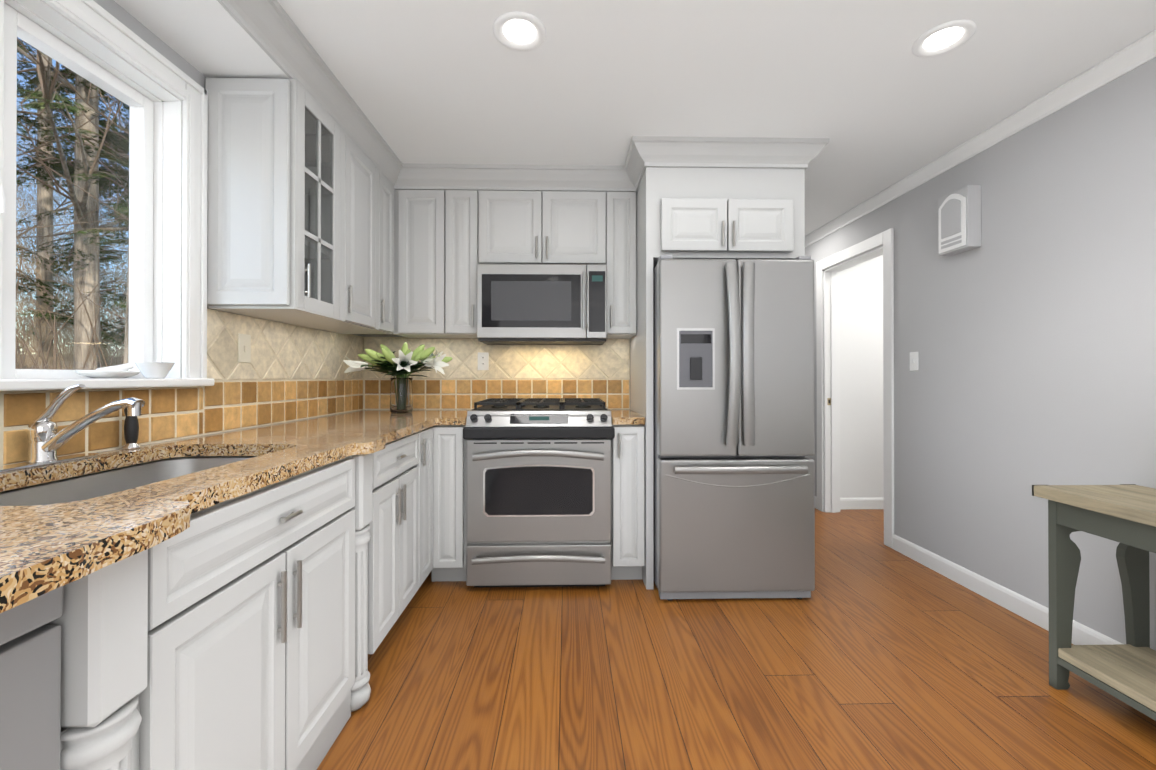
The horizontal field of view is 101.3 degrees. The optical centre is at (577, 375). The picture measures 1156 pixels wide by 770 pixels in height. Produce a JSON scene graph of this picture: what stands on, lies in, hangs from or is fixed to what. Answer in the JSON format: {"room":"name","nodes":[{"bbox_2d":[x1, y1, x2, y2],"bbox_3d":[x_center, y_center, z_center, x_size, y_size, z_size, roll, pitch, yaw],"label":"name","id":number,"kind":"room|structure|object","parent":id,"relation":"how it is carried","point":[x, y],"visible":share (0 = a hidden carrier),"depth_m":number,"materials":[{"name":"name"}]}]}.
{"room":"kitchen","nodes":[
{"label":"kitchen","id":0,"kind":"room"},
{"bbox_2d":[93,0,362,452],"bbox_3d":[-1.429,-0.053,0.431,0.150,2.360,5.620,0,0,-1],"label":"wall","id":1,"kind":"structure","parent":0,"point":[133,24],"depth_m":1.54,"materials":[{"name":"grey paint"}]},
{"bbox_2d":[0,0,207,378],"bbox_3d":[-1.424,-0.501,0.803,0.177,1.089,1.868,0,0,-1],"label":"window","id":2,"kind":"structure","parent":1,"relation":"in","point":[157,92],"depth_m":1.60,"materials":[{"name":"white wood"}]},
{"bbox_2d":[0,378,213,390],"bbox_3d":[-1.380,0.022,0.802,0.134,0.028,1.884,0,0,-1],"label":"window sill","id":3,"kind":"structure","parent":1,"relation":"attached to","point":[30,384],"depth_m":1.31,"materials":[{"name":"white wood"}]},
{"bbox_2d":[75,363,139,377],"bbox_3d":[-1.377,-0.015,1.392,0.117,0.048,0.156,0,0,-1],"label":"dish","id":4,"kind":"object","parent":3,"relation":"on","point":[117,371],"visible":1,"depth_m":1.37,"materials":[{"name":"white ceramic"}]},
{"bbox_2d":[134,362,174,377],"bbox_3d":[-1.380,-0.016,1.547,0.102,0.051,0.102,0,0,-1],"label":"bowl","id":5,"kind":"object","parent":3,"relation":"on","point":[154,369],"visible":1,"depth_m":1.52,"materials":[{"name":"white ceramic"}]},
{"bbox_2d":[0,309,367,465],"bbox_3d":[-1.356,-0.020,1.173,0.030,0.479,3.900,0,0,-1],"label":"tile backsplash","id":6,"kind":"structure","parent":1,"relation":"attached to","point":[289,372],"depth_m":1.88,"materials":[{"name":"beige tile"}]},
{"bbox_2d":[238,333,250,362],"bbox_3d":[-1.375,-0.111,1.959,0.011,0.117,0.072,0,0,-1],"label":"electrical outlet plate","id":7,"kind":"object","parent":6,"relation":"attached to","point":[244,348],"visible":1,"depth_m":1.96,"materials":[{"name":"beige plastic"}]},
{"bbox_2d":[338,179,396,334],"bbox_3d":[-1.240,-0.674,2.665,0.328,0.860,0.303,0,0,-1],"label":"upper cabinet","id":8,"kind":"object","parent":1,"relation":"attached to","point":[390,194],"depth_m":2.74,"materials":[{"name":"paint"}]},
{"bbox_2d":[363,192,636,336],"bbox_3d":[-0.112,-0.042,3.212,2.615,2.360,0.120,0,0,-1],"label":"wall","id":9,"kind":"structure","parent":0,"point":[378,335],"depth_m":3.12,"materials":[{"name":"grey"}]},
{"bbox_2d":[397,190,452,337],"bbox_3d":[-0.948,-0.673,2.969,0.310,0.860,0.327,0,0,-1],"label":"upper cabinet","id":10,"kind":"object","parent":9,"relation":"attached to","point":[420,213],"depth_m":2.81,"materials":[{"name":"paint"}]},
{"bbox_2d":[445,190,480,337],"bbox_3d":[-0.694,-0.673,2.974,0.198,0.860,0.327,0,0,-1],"label":"upper cabinet","id":11,"kind":"object","parent":9,"relation":"attached to","point":[462,207],"depth_m":2.81,"materials":[{"name":"paint"}]},
{"bbox_2d":[368,337,629,409],"bbox_3d":[-0.521,-0.013,3.128,1.732,0.479,0.030,0,0,-1],"label":"tile backsplash","id":12,"kind":"structure","parent":9,"relation":"attached to","point":[602,372],"depth_m":3.14,"materials":[{"name":"beige tile"}]},
{"bbox_2d":[478,352,488,369],"bbox_3d":[-0.626,-0.091,3.127,0.072,0.117,0.007,0,0,-1],"label":"outlet","id":13,"kind":"object","parent":12,"relation":"attached to","point":[483,360],"visible":1,"depth_m":3.13,"materials":[{"name":"white plastic"}]},
{"bbox_2d":[481,190,544,263],"bbox_3d":[-0.406,-0.880,2.982,0.377,0.445,0.327,0,0,-1],"label":"upper cabinet","id":14,"kind":"object","parent":9,"relation":"attached to","point":[512,222],"depth_m":2.82,"materials":[{"name":"paint"}]},
{"bbox_2d":[545,191,608,264],"bbox_3d":[-0.026,-0.880,2.991,0.384,0.445,0.327,0,0,-1],"label":"upper cabinet","id":15,"kind":"object","parent":9,"relation":"attached to","point":[576,222],"depth_m":2.83,"materials":[{"name":"paint"}]},
{"bbox_2d":[477,264,606,344],"bbox_3d":[-0.214,-0.421,2.924,0.757,0.448,0.432,0,0,-1],"label":"over-the-range microwave","id":16,"kind":"object","parent":15,"relation":"attached to","point":[541,304],"visible":1,"depth_m":2.75,"materials":[{"name":"silver metal"}]},
{"bbox_2d":[606,192,635,338],"bbox_3d":[0.257,-0.673,2.997,0.183,0.860,0.327,0,0,-1],"label":"upper cabinet","id":17,"kind":"object","parent":9,"relation":"attached to","point":[621,269],"depth_m":2.83,"materials":[{"name":"paint"}]},
{"bbox_2d":[609,409,644,424],"bbox_3d":[0.260,0.245,2.835,0.181,0.038,0.635,0,0,-1],"label":"countertop","id":18,"kind":"structure","parent":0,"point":[619,416],"depth_m":2.52,"materials":[{"name":"stone"}]},
{"bbox_2d":[114,0,1155,235],"bbox_3d":[1.124,-1.201,1.185,5.590,0.178,7.200,0,0,-1],"label":"ceiling","id":19,"kind":"structure","parent":0,"point":[870,95],"depth_m":1.90,"materials":[{"name":"white paint"}]},
{"bbox_2d":[217,0,408,189],"bbox_3d":[-0.999,-1.174,0.230,0.086,0.119,5.190,0,0,-1],"label":"crown molding","id":20,"kind":"structure","parent":19,"relation":"attached to","point":[272,30],"depth_m":1.83,"materials":[{"name":"grey paint"}]},
{"bbox_2d":[493,11,545,50],"bbox_3d":[-0.208,-1.223,1.694,0.188,0.008,0.188,0,0,-1],"label":"recessed light","id":21,"kind":"object","parent":19,"relation":"in","point":[521,33],"visible":1,"depth_m":1.69,"materials":[{"name":"white plastic"}]},
{"bbox_2d":[405,163,643,191],"bbox_3d":[-0.328,-1.164,2.797,1.368,0.119,0.090,0,0,-1],"label":"crown molding","id":22,"kind":"structure","parent":19,"relation":"attached to","point":[418,176],"depth_m":2.79,"materials":[{"name":"grey paint"}]},
{"bbox_2d":[625,136,828,171],"bbox_3d":[0.788,-1.165,2.490,1.022,0.119,0.096,0,0,-1],"label":"crown molding","id":23,"kind":"structure","parent":19,"relation":"attached to","point":[644,151],"depth_m":2.48,"materials":[{"name":"grey paint"}]},
{"bbox_2d":[912,19,976,56],"bbox_3d":[1.332,-1.223,1.730,0.188,0.008,0.188,0,0,-1],"label":"recessed light","id":24,"kind":"object","parent":19,"relation":"in","point":[947,35],"visible":1,"depth_m":1.72,"materials":[{"name":"white plastic"}]},
{"bbox_2d":[317,508,1155,769],"bbox_3d":[1.124,1.160,1.176,5.590,0.060,7.200,0,0,-1],"label":"floor","id":25,"kind":"structure","parent":0,"point":[873,652],"depth_m":1.74,"materials":[{"name":"brown wood"}]},
{"bbox_2d":[0,586,62,769],"bbox_3d":[-1.032,0.692,0.369,0.622,0.867,0.593,0,0,-1],"label":"dishwasher","id":26,"kind":"object","parent":25,"relation":"on","point":[30,689],"visible":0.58,"depth_m":0.63,"materials":[{"name":"silver metal"}]},
{"bbox_2d":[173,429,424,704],"bbox_3d":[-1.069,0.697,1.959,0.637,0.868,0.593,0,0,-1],"label":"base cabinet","id":27,"kind":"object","parent":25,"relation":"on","point":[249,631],"depth_m":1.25,"materials":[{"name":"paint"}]},
{"bbox_2d":[0,410,459,612],"bbox_3d":[-0.990,0.239,1.226,0.750,0.038,3.792,0,0,-1],"label":"countertop","id":28,"kind":"structure","parent":27,"relation":"on","point":[46,548],"depth_m":0.94,"materials":[{"name":"stone"}]},
{"bbox_2d":[0,384,144,471],"bbox_3d":[-1.220,0.120,1.175,0.264,0.197,0.254,0,0,-1],"label":"faucet","id":29,"kind":"object","parent":28,"relation":"on","point":[46,439],"visible":1,"depth_m":1.16,"materials":[{"name":"silver metal"}]},
{"bbox_2d":[0,456,256,505],"bbox_3d":[-1.071,0.359,1.153,0.456,0.200,0.776,0,0,-1],"label":"undermount sink basin","id":30,"kind":"object","parent":28,"relation":"in","point":[94,485],"visible":0.12,"depth_m":1.30,"materials":[{"name":"silver metal"}]},
{"bbox_2d":[121,408,140,449],"bbox_3d":[-1.339,0.156,1.422,0.044,0.128,0.044,0,0,-1],"label":"sprayer","id":31,"kind":"object","parent":28,"relation":"on","point":[131,428],"visible":0.69,"depth_m":1.41,"materials":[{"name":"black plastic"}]},
{"bbox_2d":[390,378,412,412],"bbox_3d":[-1.061,0.120,2.849,0.132,0.210,0.132,0,0,-1],"label":"glass vase","id":32,"kind":"object","parent":28,"relation":"on","point":[401,396],"visible":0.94,"depth_m":2.80,"materials":[{"name":"clear glass"}]},
{"bbox_2d":[343,342,452,377],"bbox_3d":[-1.070,0.004,2.839,0.632,0.416,0.323,0,0,-1],"label":"lily bouquet","id":33,"kind":"object","parent":32,"relation":"in","point":[402,364],"visible":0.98,"depth_m":2.80,"materials":[{"name":"white plant"}]},
{"bbox_2d":[425,425,436,581],"bbox_3d":[-1.079,0.699,2.375,0.637,0.868,0.240,0,0,-1],"label":"base cabinet","id":34,"kind":"object","parent":25,"relation":"on","point":[431,432],"depth_m":2.47,"materials":[{"name":"paint"}]},
{"bbox_2d":[437,425,467,580],"bbox_3d":[-0.704,0.701,2.819,0.210,0.868,0.625,0,0,-1],"label":"base cabinet","id":35,"kind":"object","parent":25,"relation":"on","point":[452,543],"depth_m":2.51,"materials":[{"name":"paint"}]},
{"bbox_2d":[444,410,468,424],"bbox_3d":[-0.671,0.245,2.809,0.142,0.038,0.643,0,0,-1],"label":"countertop","id":36,"kind":"structure","parent":35,"relation":"on","point":[463,413],"depth_m":2.80,"materials":[{"name":"stone"}]},
{"bbox_2d":[463,398,614,587],"bbox_3d":[-0.211,0.642,2.778,0.794,0.986,0.713,0,0,-1],"label":"range","id":37,"kind":"object","parent":25,"relation":"on","point":[538,492],"visible":1,"depth_m":2.48,"materials":[{"name":"silver metal"}]},
{"bbox_2d":[630,167,804,588],"bbox_3d":[0.780,0.016,2.818,0.851,2.239,0.703,0,0,-1],"label":"tall cabinet","id":38,"kind":"object","parent":25,"relation":"on","point":[736,214],"visible":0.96,"depth_m":2.52,"materials":[{"name":"paint"}]},
{"bbox_2d":[653,255,814,600],"bbox_3d":[0.787,0.267,2.711,0.781,1.736,0.842,0,0,-1],"label":"refrigerator","id":39,"kind":"object","parent":25,"relation":"on","point":[733,440],"visible":1,"depth_m":2.36,"materials":[{"name":"grey metal"}]},
{"bbox_2d":[1032,484,1155,720],"bbox_3d":[1.911,0.767,0.996,0.397,0.722,1.561,0,0,-1],"label":"console table","id":40,"kind":"object","parent":25,"relation":"on","point":[1124,515],"visible":1,"depth_m":1.68,"materials":[{"name":"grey wood"}]},
{"bbox_2d":[840,255,883,497],"bbox_3d":[2.906,-0.038,4.123,1.470,2.360,0.120,0,0,-1],"label":"wall","id":41,"kind":"structure","parent":0,"point":[861,395],"depth_m":4.03,"materials":[{"name":"white paint"}]},
{"bbox_2d":[840,498,883,508],"bbox_3d":[2.912,1.094,4.051,1.480,0.095,0.014,0,0,-1],"label":"baseboard","id":42,"kind":"structure","parent":41,"relation":"attached to","point":[845,503],"depth_m":4.03,"materials":[{"name":"white wood"}]},
{"bbox_2d":[805,57,1155,650],"bbox_3d":[2.180,-0.050,1.155,0.120,2.360,6.900,0,0,-1],"label":"wall","id":43,"kind":"structure","parent":0,"point":[1026,330],"depth_m":2.19,"materials":[{"name":"grey paint"}]},
{"bbox_2d":[816,228,893,548],"bbox_3d":[2.123,0.087,3.579,0.156,2.105,0.940,0,0,-1],"label":"door frame","id":44,"kind":"structure","parent":43,"relation":"attached to","point":[828,424],"depth_m":3.93,"materials":[{"name":"white wood"}]},
{"bbox_2d":[910,352,918,370],"bbox_3d":[2.072,-0.086,2.928,0.012,0.115,0.070,0,0,-1],"label":"switch plate","id":45,"kind":"object","parent":43,"relation":"attached to","point":[914,362],"visible":1,"depth_m":2.92,"materials":[{"name":"white plastic"}]},
{"bbox_2d":[938,185,980,255],"bbox_3d":[2.045,-0.825,2.551,0.082,0.320,0.198,0,0,-1],"label":"box","id":46,"kind":"object","parent":43,"relation":"attached to","point":[959,220],"visible":1,"depth_m":2.50,"materials":[{"name":"grey plastic"}]},
{"bbox_2d":[805,29,1155,246],"bbox_3d":[2.091,-1.195,1.158,0.058,0.068,6.900,0,0,-1],"label":"crown molding","id":47,"kind":"structure","parent":43,"relation":"attached to","point":[1143,50],"depth_m":2.23,"materials":[{"name":"grey paint"}]},
{"bbox_2d":[893,534,1121,644],"bbox_3d":[2.130,1.079,0.402,0.014,0.095,5.405,0,0,-1],"label":"baseboard","id":48,"kind":"structure","parent":43,"relation":"attached to","point":[1032,611],"depth_m":2.37,"materials":[{"name":"white wood"}]},
{"label":"outside","id":49,"kind":"structure","parent":0,"visible":0},
{"bbox_2d":[18,354,120,369],"bbox_3d":[-31.114,-0.218,14.233,58.360,5.200,90.000,0,0,-1],"label":"ground","id":50,"kind":"structure","parent":49,"point":[61,366],"depth_m":50.37,"materials":[{"name":"brown"}]},
{"bbox_2d":[15,37,129,370],"bbox_3d":[-11.018,-10.442,10.915,18.939,25.645,19.876,0,0,-1],"label":"trees","id":51,"kind":"object","parent":50,"relation":"on","point":[86,281],"depth_m":8.62,"materials":[{"name":"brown plant"}]},
{"bbox_2d":[15,47,128,369],"bbox_3d":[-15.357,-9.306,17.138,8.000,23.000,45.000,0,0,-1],"label":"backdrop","id":52,"kind":"structure","parent":49,"point":[65,338],"depth_m":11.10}
]}

